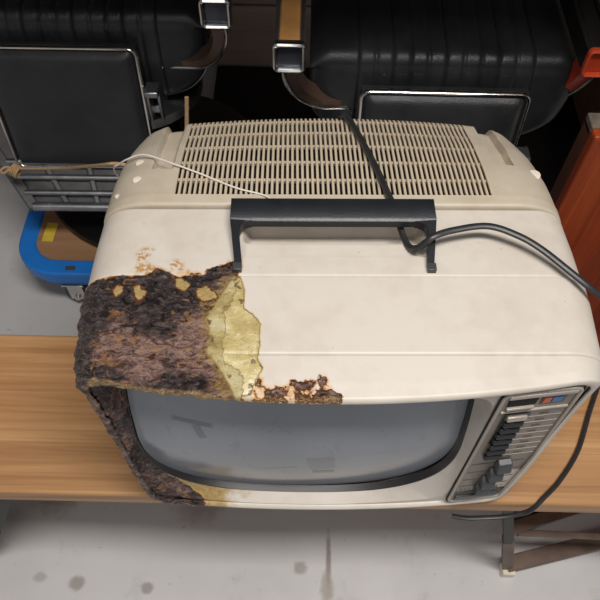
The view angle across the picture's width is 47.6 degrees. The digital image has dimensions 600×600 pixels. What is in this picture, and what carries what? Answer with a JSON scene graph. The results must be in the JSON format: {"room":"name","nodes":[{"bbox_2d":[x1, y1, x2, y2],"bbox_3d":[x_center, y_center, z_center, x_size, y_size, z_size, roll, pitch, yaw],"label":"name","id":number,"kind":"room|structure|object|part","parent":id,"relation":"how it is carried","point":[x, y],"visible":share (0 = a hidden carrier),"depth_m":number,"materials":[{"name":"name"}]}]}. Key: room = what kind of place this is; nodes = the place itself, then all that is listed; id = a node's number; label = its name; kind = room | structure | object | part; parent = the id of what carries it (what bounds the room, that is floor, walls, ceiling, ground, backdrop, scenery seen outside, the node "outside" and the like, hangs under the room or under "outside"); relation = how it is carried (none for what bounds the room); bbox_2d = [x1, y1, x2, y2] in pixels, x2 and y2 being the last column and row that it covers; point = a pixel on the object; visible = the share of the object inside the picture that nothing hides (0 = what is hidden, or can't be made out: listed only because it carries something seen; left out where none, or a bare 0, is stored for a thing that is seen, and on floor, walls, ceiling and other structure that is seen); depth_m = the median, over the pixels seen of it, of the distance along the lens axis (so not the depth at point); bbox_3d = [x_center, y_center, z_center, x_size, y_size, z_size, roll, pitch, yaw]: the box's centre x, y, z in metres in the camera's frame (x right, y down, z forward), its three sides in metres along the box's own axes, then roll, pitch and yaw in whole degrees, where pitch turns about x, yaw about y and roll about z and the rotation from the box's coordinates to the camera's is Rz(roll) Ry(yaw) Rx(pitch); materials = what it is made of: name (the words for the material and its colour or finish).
{"room":"storage room","nodes":[
{"label":"storage room","id":0,"kind":"room"},
{"bbox_2d":[0,64,599,599],"bbox_3d":[0.001,-0.042,1.786,7.000,0.100,7.000,1,57,0],"label":"floor","id":1,"kind":"structure","parent":0,"point":[50,550],"depth_m":1.38,"materials":[{"name":"paint"}]},
{"bbox_2d":[19,210,97,300],"bbox_3d":[-0.427,-0.253,1.765,0.465,0.152,0.564,1,57,0],"label":"platform dolly","id":2,"kind":"object","parent":1,"relation":"on","point":[48,249],"visible":0.23,"depth_m":1.59,"materials":[{"name":"blue paint"}]},
{"bbox_3d":[-0.526,-0.073,1.559,0.022,0.001,0.012,1,57,0],"label":"maker plate","id":3,"kind":"part","parent":2,"relation":"part of","materials":[{"name":"metal"}]},
{"bbox_2d":[0,0,246,246],"bbox_3d":[-0.396,-0.765,1.333,0.646,1.130,0.858,1,57,0],"label":"barber chair","id":4,"kind":"object","parent":2,"relation":"on","point":[83,82],"visible":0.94,"depth_m":1.33,"materials":[{"name":"black leather"}]},
{"bbox_3d":[-0.465,-0.271,1.491,0.451,0.095,0.138,1,57,0],"label":"foot plate","id":5,"kind":"part","parent":4,"relation":"part of","materials":[{"name":"metal"}]},
{"bbox_2d":[0,162,125,178],"bbox_3d":[-0.423,-0.242,1.211,0.495,0.362,0.058,36,64,20],"label":"twine","id":6,"kind":"object","parent":4,"relation":"attached to","point":[15,170],"visible":0.96,"depth_m":1.37,"materials":[{"name":"beige fabric"}]},
{"bbox_3d":[-0.463,-0.384,1.384,0.312,0.290,0.048,1,57,0],"label":"pad frame","id":7,"kind":"part","parent":4,"relation":"part of","materials":[{"name":"silver metal"}]},
{"bbox_3d":[-0.427,-0.665,1.462,0.490,0.215,0.470,1,57,0],"label":"seat","id":8,"kind":"part","parent":4,"relation":"part of","materials":[{"name":"black leather"}]},
{"bbox_3d":[-0.270,-0.376,1.441,0.025,0.280,0.220,-25,61,-16],"label":"lever","id":9,"kind":"part","parent":4,"relation":"part of","materials":[{"name":"beige wood"}]},
{"bbox_3d":[-0.209,-0.478,1.254,0.230,0.194,0.052,30,62,17],"label":"arm trim","id":10,"kind":"part","parent":4,"relation":"part of","materials":[{"name":"silver metal"}]},
{"bbox_3d":[-0.211,-0.494,1.264,0.250,0.189,0.088,33,63,19],"label":"arm panel","id":11,"kind":"part","parent":4,"relation":"part of","materials":[{"name":"brown leather"}]},
{"bbox_2d":[0,335,599,576],"bbox_3d":[-0.042,0.306,1.238,2.030,0.464,0.274,1,57,0],"label":"bench","id":12,"kind":"object","parent":1,"relation":"on","point":[54,446],"visible":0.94,"depth_m":1.02,"materials":[{"name":"brown wood"}]},
{"bbox_3d":[-0.546,0.307,1.248,0.226,0.434,0.240,1,57,0],"label":"leg frame","id":13,"kind":"part","parent":12,"relation":"part of","materials":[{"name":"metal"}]},
{"bbox_2d":[73,119,599,509],"bbox_3d":[0.038,0.002,0.927,0.563,0.388,0.464,0,57,-1],"label":"television","id":14,"kind":"object","parent":12,"relation":"on","point":[288,349],"visible":0.99,"depth_m":0.76,"materials":[{"name":"beige plastic"}]},
{"bbox_2d":[113,154,269,197],"bbox_3d":[-0.144,-0.137,0.864,0.267,0.119,0.022,28,61,16],"label":"string","id":15,"kind":"object","parent":14,"relation":"attached to","point":[120,163],"visible":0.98,"depth_m":0.82,"materials":[{"name":"white fabric"}]},
{"bbox_3d":[-0.068,-0.035,0.736,0.010,0.007,0.010,0,57,-1],"label":"handle","id":16,"kind":"part","parent":14,"relation":"part of","materials":[{"name":"black plastic"}]},
{"bbox_3d":[0.037,-0.076,0.757,0.230,0.016,0.087,0,57,-1],"label":"carry handle","id":17,"kind":"part","parent":14,"relation":"part of","materials":[{"name":"black plastic"}]},
{"bbox_2d":[172,119,494,196],"bbox_3d":[0.039,-0.180,0.888,0.379,0.090,0.197,0,57,-1],"label":"vent grille","id":18,"kind":"object","parent":14,"relation":"attached to","point":[273,170],"depth_m":0.87,"materials":[{"name":"beige plastic"}]},
{"bbox_3d":[0.143,-0.035,0.739,0.010,0.007,0.010,0,57,-1],"label":"handle","id":19,"kind":"part","parent":14,"relation":"part of","materials":[{"name":"black plastic"}]},
{"bbox_2d":[334,112,599,520],"bbox_3d":[0.205,0.034,0.933,0.508,0.445,0.351,22,60,13],"label":"power cord","id":20,"kind":"object","parent":14,"relation":"attached to","point":[409,247],"visible":0.95,"depth_m":0.80,"materials":[{"name":"black rubber"}]},
{"bbox_3d":[0.241,0.250,0.900,0.018,0.021,0.014,-6,58,-5],"label":"slider knob","id":21,"kind":"part","parent":14,"relation":"part of","materials":[{"name":"grey plastic"}]},
{"bbox_3d":[0.243,0.236,0.881,0.018,0.021,0.014,-6,58,-5],"label":"slider knob","id":22,"kind":"part","parent":14,"relation":"part of","materials":[{"name":"grey plastic"}]},
{"bbox_3d":[0.248,0.221,0.860,0.018,0.021,0.014,-6,58,-5],"label":"slider knob","id":23,"kind":"part","parent":14,"relation":"part of","materials":[{"name":"grey plastic"}]},
{"bbox_3d":[0.252,0.206,0.839,0.018,0.021,0.014,-6,58,-5],"label":"slider knob","id":24,"kind":"part","parent":14,"relation":"part of","materials":[{"name":"grey plastic"}]},
{"bbox_3d":[0.247,0.181,0.820,0.079,0.317,0.019,-6,58,-5],"label":"control panel","id":25,"kind":"part","parent":14,"relation":"part of","materials":[{"name":"grey plastic"}]},
{"bbox_3d":[0.248,0.115,0.720,0.074,0.003,0.003,-6,58,-5],"label":"panel trim","id":26,"kind":"part","parent":14,"relation":"part of","materials":[{"name":"silver metal"}]},
{"bbox_3d":[0.339,0.361,1.110,0.075,0.223,0.019,5,57,3],"label":"post","id":27,"kind":"part","parent":12,"relation":"part of","materials":[{"name":"metal"}]},
{"bbox_3d":[0.586,0.395,1.201,0.457,0.409,0.127,-13,58,-9],"label":"leg frame","id":28,"kind":"part","parent":12,"relation":"part of","materials":[{"name":"brown metal"}]},
{"bbox_2d":[272,0,599,160],"bbox_3d":[0.254,-0.632,1.347,0.583,1.282,0.838,1,57,0],"label":"barber chair","id":29,"kind":"object","parent":1,"relation":"on","point":[507,68],"visible":0.63,"depth_m":1.23,"materials":[{"name":"black leather"}]},
{"bbox_3d":[-0.031,-0.603,1.193,0.008,0.040,0.530,1,57,0],"label":"arm rail","id":30,"kind":"part","parent":29,"relation":"part of","materials":[{"name":"metal"}]},
{"bbox_3d":[-0.011,-0.605,1.189,0.034,0.030,0.520,1,57,0],"label":"armrest","id":31,"kind":"part","parent":29,"relation":"part of","materials":[{"name":"orange wood"}]},
{"bbox_3d":[0.009,-0.602,1.193,0.008,0.040,0.530,1,57,0],"label":"arm rail","id":32,"kind":"part","parent":29,"relation":"part of","materials":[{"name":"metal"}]},
{"bbox_3d":[0.057,-0.400,1.207,0.250,0.189,0.088,-31,63,-19],"label":"arm panel","id":33,"kind":"part","parent":29,"relation":"part of","materials":[{"name":"brown leather"}]},
{"bbox_3d":[0.055,-0.384,1.198,0.230,0.194,0.052,-28,62,-17],"label":"arm trim","id":34,"kind":"part","parent":29,"relation":"part of","materials":[{"name":"brown wood"}]},
{"bbox_3d":[0.267,-0.564,1.407,0.490,0.215,0.470,1,57,0],"label":"seat","id":35,"kind":"part","parent":29,"relation":"part of","materials":[{"name":"black leather"}]},
{"bbox_3d":[0.261,-0.282,1.329,0.312,0.290,0.048,1,57,0],"label":"pad frame","id":36,"kind":"part","parent":29,"relation":"part of","materials":[{"name":"silver metal"}]},
{"bbox_3d":[0.487,-0.626,1.286,0.008,0.040,0.530,1,57,0],"label":"arm rail","id":37,"kind":"part","parent":29,"relation":"part of","materials":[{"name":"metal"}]},
{"bbox_3d":[0.429,-0.427,1.301,0.250,0.189,0.088,34,63,19],"label":"arm panel","id":38,"kind":"part","parent":29,"relation":"part of","materials":[{"name":"orange plastic"}]},
{"bbox_3d":[0.431,-0.410,1.291,0.230,0.194,0.052,30,62,17],"label":"arm trim","id":39,"kind":"part","parent":29,"relation":"part of","materials":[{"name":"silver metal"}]},
{"bbox_3d":[0.507,-0.628,1.283,0.034,0.030,0.520,1,57,0],"label":"armrest","id":40,"kind":"part","parent":29,"relation":"part of","materials":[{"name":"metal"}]},
{"bbox_3d":[0.527,-0.625,1.286,0.008,0.040,0.530,1,57,0],"label":"arm rail","id":41,"kind":"part","parent":29,"relation":"part of","materials":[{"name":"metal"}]},
{"bbox_2d":[550,113,599,346],"bbox_3d":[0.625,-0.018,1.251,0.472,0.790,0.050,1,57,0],"label":"base cabinet","id":42,"kind":"object","parent":1,"relation":"on","point":[575,193],"visible":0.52,"depth_m":1.02,"materials":[{"name":"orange wood"}]},
{"bbox_3d":[0.625,-0.025,1.260,0.470,0.780,0.030,1,57,0],"label":"panel","id":43,"kind":"part","parent":42,"relation":"part of","materials":[{"name":"orange wood"}]},
{"bbox_3d":[0.461,-0.460,1.998,1.460,0.006,0.640,1,57,0],"label":"floor mat","id":44,"kind":"object","parent":1,"relation":"on","visible":0},
{"bbox_2d":[572,78,599,126],"bbox_3d":[0.995,-0.649,1.952,0.300,0.300,0.250,1,57,0],"label":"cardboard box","id":45,"kind":"object","parent":44,"relation":"on","point":[586,100],"visible":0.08,"depth_m":1.99,"materials":[{"name":"brown cardboard"}]},
{"bbox_2d":[210,0,599,65],"bbox_3d":[0.034,-1.478,1.103,7.000,2.600,0.080,1,57,0],"label":"wall","id":46,"kind":"structure","parent":0,"point":[251,32],"depth_m":2.07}
]}

